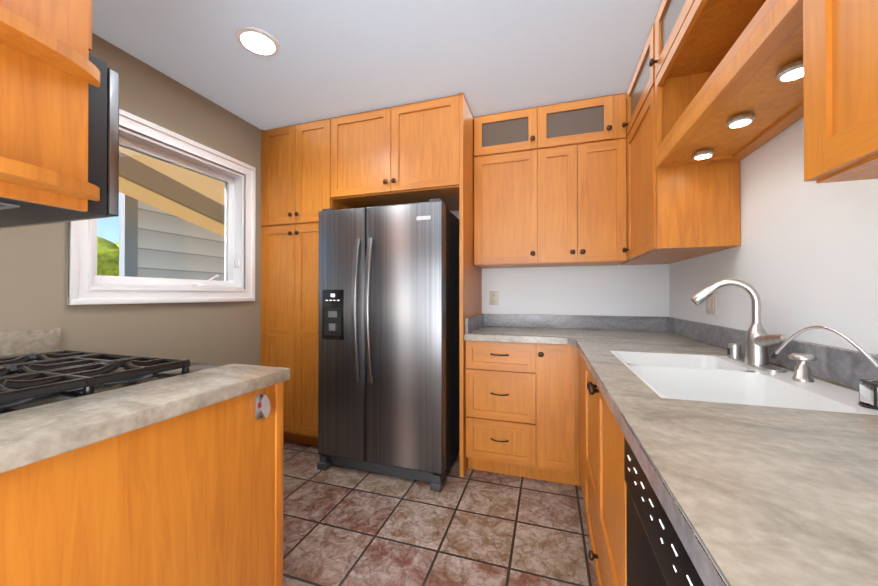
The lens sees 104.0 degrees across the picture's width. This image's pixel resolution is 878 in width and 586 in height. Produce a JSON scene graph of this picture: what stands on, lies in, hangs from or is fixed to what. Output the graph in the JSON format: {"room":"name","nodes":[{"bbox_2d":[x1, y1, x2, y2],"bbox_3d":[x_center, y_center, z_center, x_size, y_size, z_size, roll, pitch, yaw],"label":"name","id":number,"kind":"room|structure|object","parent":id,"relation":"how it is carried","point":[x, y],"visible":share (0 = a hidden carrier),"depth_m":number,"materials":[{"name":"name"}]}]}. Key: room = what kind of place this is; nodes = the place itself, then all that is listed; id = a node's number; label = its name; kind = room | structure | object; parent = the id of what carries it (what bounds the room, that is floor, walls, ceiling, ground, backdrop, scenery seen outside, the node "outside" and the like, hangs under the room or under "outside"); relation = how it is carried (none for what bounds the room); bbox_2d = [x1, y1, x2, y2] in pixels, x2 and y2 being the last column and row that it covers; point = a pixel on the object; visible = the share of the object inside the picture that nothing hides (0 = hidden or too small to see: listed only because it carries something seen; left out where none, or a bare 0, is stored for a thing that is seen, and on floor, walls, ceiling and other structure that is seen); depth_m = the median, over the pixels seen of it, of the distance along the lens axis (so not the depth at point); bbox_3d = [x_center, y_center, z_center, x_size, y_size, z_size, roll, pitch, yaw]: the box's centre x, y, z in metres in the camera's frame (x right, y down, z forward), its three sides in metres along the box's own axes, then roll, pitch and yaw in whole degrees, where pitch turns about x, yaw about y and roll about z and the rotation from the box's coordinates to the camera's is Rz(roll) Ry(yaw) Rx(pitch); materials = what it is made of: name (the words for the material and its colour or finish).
{"room":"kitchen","nodes":[
{"label":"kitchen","id":0,"kind":"room"},
{"bbox_2d":[0,33,264,365],"bbox_3d":[-1.969,-0.065,1.240,0.160,2.480,4.420,0,0,18],"label":"wall","id":1,"kind":"structure","parent":0,"point":[33,275],"depth_m":1.94,"materials":[{"name":"beige paint"}]},
{"bbox_2d":[0,0,99,211],"bbox_3d":[-1.394,-0.756,0.885,1.147,1.097,0.387,0,0,18],"label":"upper cabinet","id":2,"kind":"object","parent":1,"relation":"attached to","point":[49,71],"visible":1,"depth_m":0.79,"materials":[{"name":"brown wood"}]},
{"bbox_2d":[0,53,118,228],"bbox_3d":[-1.302,-0.413,0.903,0.760,0.422,0.437,0,0,18],"label":"over-the-range microwave","id":3,"kind":"object","parent":2,"relation":"attached to","point":[103,137],"visible":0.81,"depth_m":0.92,"materials":[{"name":"black metal"}]},
{"bbox_2d":[67,109,255,304],"bbox_3d":[-1.660,-0.455,2.156,0.179,1.030,1.070,0,0,18],"label":"window","id":4,"kind":"structure","parent":1,"relation":"in","point":[180,228],"depth_m":2.12,"materials":[{"name":"white plastic"}]},
{"bbox_2d":[92,0,661,129],"bbox_3d":[-0.474,-1.333,0.768,3.380,0.050,4.820,0,0,18],"label":"ceiling","id":5,"kind":"structure","parent":0,"point":[334,58],"depth_m":1.84,"materials":[{"name":"white paint"}]},
{"bbox_2d":[235,27,279,56],"bbox_3d":[-0.938,-1.296,1.778,0.206,0.010,0.206,0,0,18],"label":"recessed light","id":6,"kind":"object","parent":5,"relation":"in","point":[256,41],"visible":1,"depth_m":1.77,"materials":[{"name":"white"}]},
{"bbox_2d":[283,441,596,585],"bbox_3d":[-0.474,1.212,0.753,3.380,0.080,4.820,0,0,18],"label":"floor","id":7,"kind":"structure","parent":0,"point":[344,526],"depth_m":1.71,"materials":[{"name":"tile"}]},
{"bbox_2d":[0,350,223,413],"bbox_3d":[-1.218,0.694,1.087,0.754,0.961,0.776,0,0,18],"label":"gas range","id":8,"kind":"object","parent":7,"relation":"on","point":[27,381],"visible":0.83,"depth_m":1.01,"materials":[{"name":"metal"}]},
{"bbox_2d":[0,381,283,585],"bbox_3d":[-0.762,0.735,0.854,0.242,0.876,0.750,0,0,18],"label":"base cabinet","id":9,"kind":"object","parent":7,"relation":"on","point":[193,498],"visible":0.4,"depth_m":0.79,"materials":[{"name":"brown wood"}]},
{"bbox_2d":[0,328,289,472],"bbox_3d":[-1.263,0.229,1.010,1.317,0.140,0.797,0,0,18],"label":"countertop","id":10,"kind":"structure","parent":9,"relation":"on","point":[34,434],"depth_m":0.80,"materials":[{"name":"stone"}]},
{"bbox_2d":[255,393,270,419],"bbox_3d":[-0.548,0.359,1.081,0.040,0.082,0.038,0,0,18],"label":"bottle opener","id":11,"kind":"object","parent":9,"relation":"attached to","point":[262,406],"visible":1,"depth_m":1.08,"materials":[{"name":"silver metal"}]},
{"bbox_2d":[260,118,351,445],"bbox_3d":[-1.013,-0.054,2.900,0.640,2.477,0.669,0,0,18],"label":"pantry cabinet","id":12,"kind":"object","parent":7,"relation":"on","point":[296,198],"visible":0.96,"depth_m":2.61,"materials":[{"name":"brown wood"}]},
{"bbox_2d":[317,199,459,491],"bbox_3d":[-0.291,0.306,2.513,0.880,1.752,0.846,0,0,18],"label":"refrigerator","id":13,"kind":"object","parent":7,"relation":"on","point":[388,353],"visible":0.98,"depth_m":2.17,"materials":[{"name":"metal"}]},
{"bbox_2d":[330,93,481,476],"bbox_3d":[-0.229,-0.055,2.648,1.003,2.477,0.669,0,0,18],"label":"cabinet","id":14,"kind":"object","parent":7,"relation":"on","point":[419,152],"visible":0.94,"depth_m":2.35,"materials":[{"name":"brown wood"}]},
{"bbox_2d":[466,341,580,485],"bbox_3d":[0.594,0.744,2.398,0.705,0.875,0.634,0,0,18],"label":"base cabinet","id":15,"kind":"object","parent":7,"relation":"on","point":[522,409],"visible":1,"depth_m":2.13,"materials":[{"name":"brown wood"}]},
{"bbox_2d":[464,314,575,344],"bbox_3d":[0.565,0.237,2.387,0.660,0.140,0.679,0,0,18],"label":"countertop","id":16,"kind":"structure","parent":15,"relation":"on","point":[516,328],"depth_m":2.47,"materials":[{"name":"stone"}]},
{"bbox_2d":[579,408,582,494],"bbox_3d":[1.065,0.741,1.731,0.640,0.872,0.454,0,0,18],"label":"base cabinet","id":17,"kind":"object","parent":7,"relation":"on","point":[580,409],"depth_m":1.86,"materials":[{"name":"brown wood"}]},
{"bbox_2d":[572,315,877,585],"bbox_3d":[0.805,0.228,0.967,0.665,0.140,3.237,0,0,18],"label":"countertop","id":18,"kind":"structure","parent":17,"relation":"on","point":[750,495],"depth_m":0.52,"materials":[{"name":"stone"}]},
{"bbox_2d":[691,279,788,371],"bbox_3d":[1.083,0.104,1.268,0.220,0.316,0.261,0,0,18],"label":"faucet","id":19,"kind":"object","parent":18,"relation":"on","point":[759,340],"visible":0.98,"depth_m":1.24,"materials":[{"name":"silver metal"}]},
{"bbox_2d":[610,351,877,414],"bbox_3d":[0.907,0.377,1.129,0.512,0.230,0.769,0,0,18],"label":"undermount sink","id":20,"kind":"object","parent":18,"relation":"in","point":[715,378],"visible":0.33,"depth_m":1.15,"materials":[{"name":"white ceramic"}]},
{"bbox_2d":[727,343,741,357],"bbox_3d":[1.198,0.233,1.389,0.043,0.060,0.042,0,0,18],"label":"air gap cap","id":21,"kind":"object","parent":20,"relation":"on","point":[734,349],"visible":0.9,"depth_m":1.37,"materials":[{"name":"silver metal"}]},
{"bbox_2d":[788,353,816,381],"bbox_3d":[1.087,0.221,1.025,0.059,0.080,0.060,0,0,18],"label":"soap dispenser pump","id":22,"kind":"object","parent":18,"relation":"on","point":[802,371],"visible":1,"depth_m":1.01,"materials":[{"name":"silver metal"}]},
{"bbox_2d":[771,325,877,409],"bbox_3d":[1.016,0.173,0.881,0.088,0.174,0.361,0,0,18],"label":"filter faucet","id":23,"kind":"object","parent":18,"relation":"on","point":[868,393],"visible":1,"depth_m":0.79,"materials":[{"name":"silver metal"}]},
{"bbox_2d":[579,352,610,585],"bbox_3d":[0.870,0.738,1.124,0.640,0.872,0.930,0,0,18],"label":"base cabinet","id":24,"kind":"object","parent":7,"relation":"on","point":[601,466],"depth_m":1.23,"materials":[{"name":"brown wood"}]},
{"bbox_2d":[611,412,626,585],"bbox_3d":[0.636,0.734,0.393,0.640,0.872,0.716,0,0,18],"label":"base cabinet","id":25,"kind":"object","parent":7,"relation":"on","point":[618,484],"depth_m":0.90,"materials":[{"name":"brown wood"}]},
{"bbox_2d":[624,436,704,585],"bbox_3d":[0.597,0.735,0.405,0.567,0.871,0.589,0,0,18],"label":"dishwasher","id":26,"kind":"object","parent":7,"relation":"on","point":[657,554],"visible":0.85,"depth_m":0.59,"materials":[{"name":"black plastic"}]},
{"bbox_2d":[482,264,668,316],"bbox_3d":[0.224,-0.055,2.936,3.380,2.480,0.150,0,0,18],"label":"wall","id":27,"kind":"structure","parent":0,"point":[626,290],"depth_m":2.59,"materials":[{"name":"white paint"}]},
{"bbox_2d":[490,291,498,304],"bbox_3d":[0.447,0.039,2.780,0.074,0.115,0.008,0,0,18],"label":"electrical outlet","id":28,"kind":"object","parent":27,"relation":"attached to","point":[494,297],"visible":1,"depth_m":2.78,"materials":[{"name":"beige plastic"}]},
{"bbox_2d":[474,93,626,268],"bbox_3d":[0.774,-0.749,2.491,0.997,1.092,0.364,0,0,18],"label":"upper cabinet","id":29,"kind":"object","parent":27,"relation":"attached to","point":[549,185],"visible":0.98,"depth_m":2.34,"materials":[{"name":"brown wood"}]},
{"bbox_2d":[669,117,877,354],"bbox_3d":[0.986,-0.071,0.188,0.150,2.480,4.620,0,0,18],"label":"wall","id":30,"kind":"structure","parent":0,"point":[804,255],"depth_m":1.18,"materials":[{"name":"white paint"}]},
{"bbox_2d":[620,122,651,264],"bbox_3d":[1.400,-0.750,2.273,0.328,1.092,0.396,0,0,18],"label":"upper cabinet","id":31,"kind":"object","parent":30,"relation":"attached to","point":[623,122],"depth_m":2.44,"materials":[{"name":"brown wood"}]},
{"bbox_2d":[624,27,747,263],"bbox_3d":[1.264,-0.753,1.850,0.328,1.092,0.608,0,0,18],"label":"upper cabinet","id":32,"kind":"object","parent":30,"relation":"attached to","point":[680,207],"depth_m":1.57,"materials":[{"name":"brown wood"}]},
{"bbox_2d":[692,150,713,159],"bbox_3d":[1.098,-0.573,1.425,0.073,0.016,0.073,0,0,9],"label":"puck light","id":33,"kind":"object","parent":32,"relation":"attached to","point":[704,154],"depth_m":1.41,"materials":[{"name":"silver metal"}]},
{"bbox_2d":[726,113,754,127],"bbox_3d":[1.010,-0.575,1.149,0.073,0.016,0.073,0,0,9],"label":"puck light","id":34,"kind":"object","parent":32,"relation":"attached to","point":[742,120],"depth_m":1.13,"materials":[{"name":"silver metal"}]},
{"bbox_2d":[776,60,802,81],"bbox_3d":[0.928,-0.576,0.892,0.073,0.016,0.073,0,0,9],"label":"puck light","id":35,"kind":"object","parent":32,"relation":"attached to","point":[791,71],"depth_m":0.89,"materials":[{"name":"silver metal"}]},
{"bbox_2d":[706,292,716,313],"bbox_3d":[1.413,0.051,1.780,0.008,0.115,0.115,0,0,18],"label":"electrical outlet","id":36,"kind":"object","parent":30,"relation":"attached to","point":[711,304],"visible":0.71,"depth_m":1.76,"materials":[{"name":"beige plastic"}]},
{"bbox_2d":[652,0,787,83],"bbox_3d":[1.017,-1.152,1.082,0.328,0.302,1.069,0,0,18],"label":"upper cabinet","id":37,"kind":"object","parent":30,"relation":"attached to","point":[705,71],"depth_m":1.29,"materials":[{"name":"brown wood"}]},
{"bbox_2d":[788,0,877,182],"bbox_3d":[0.792,-0.761,0.378,0.328,1.092,0.522,0,0,18],"label":"upper cabinet","id":38,"kind":"object","parent":30,"relation":"attached to","point":[836,41],"depth_m":0.61,"materials":[{"name":"brown wood"}]}
]}

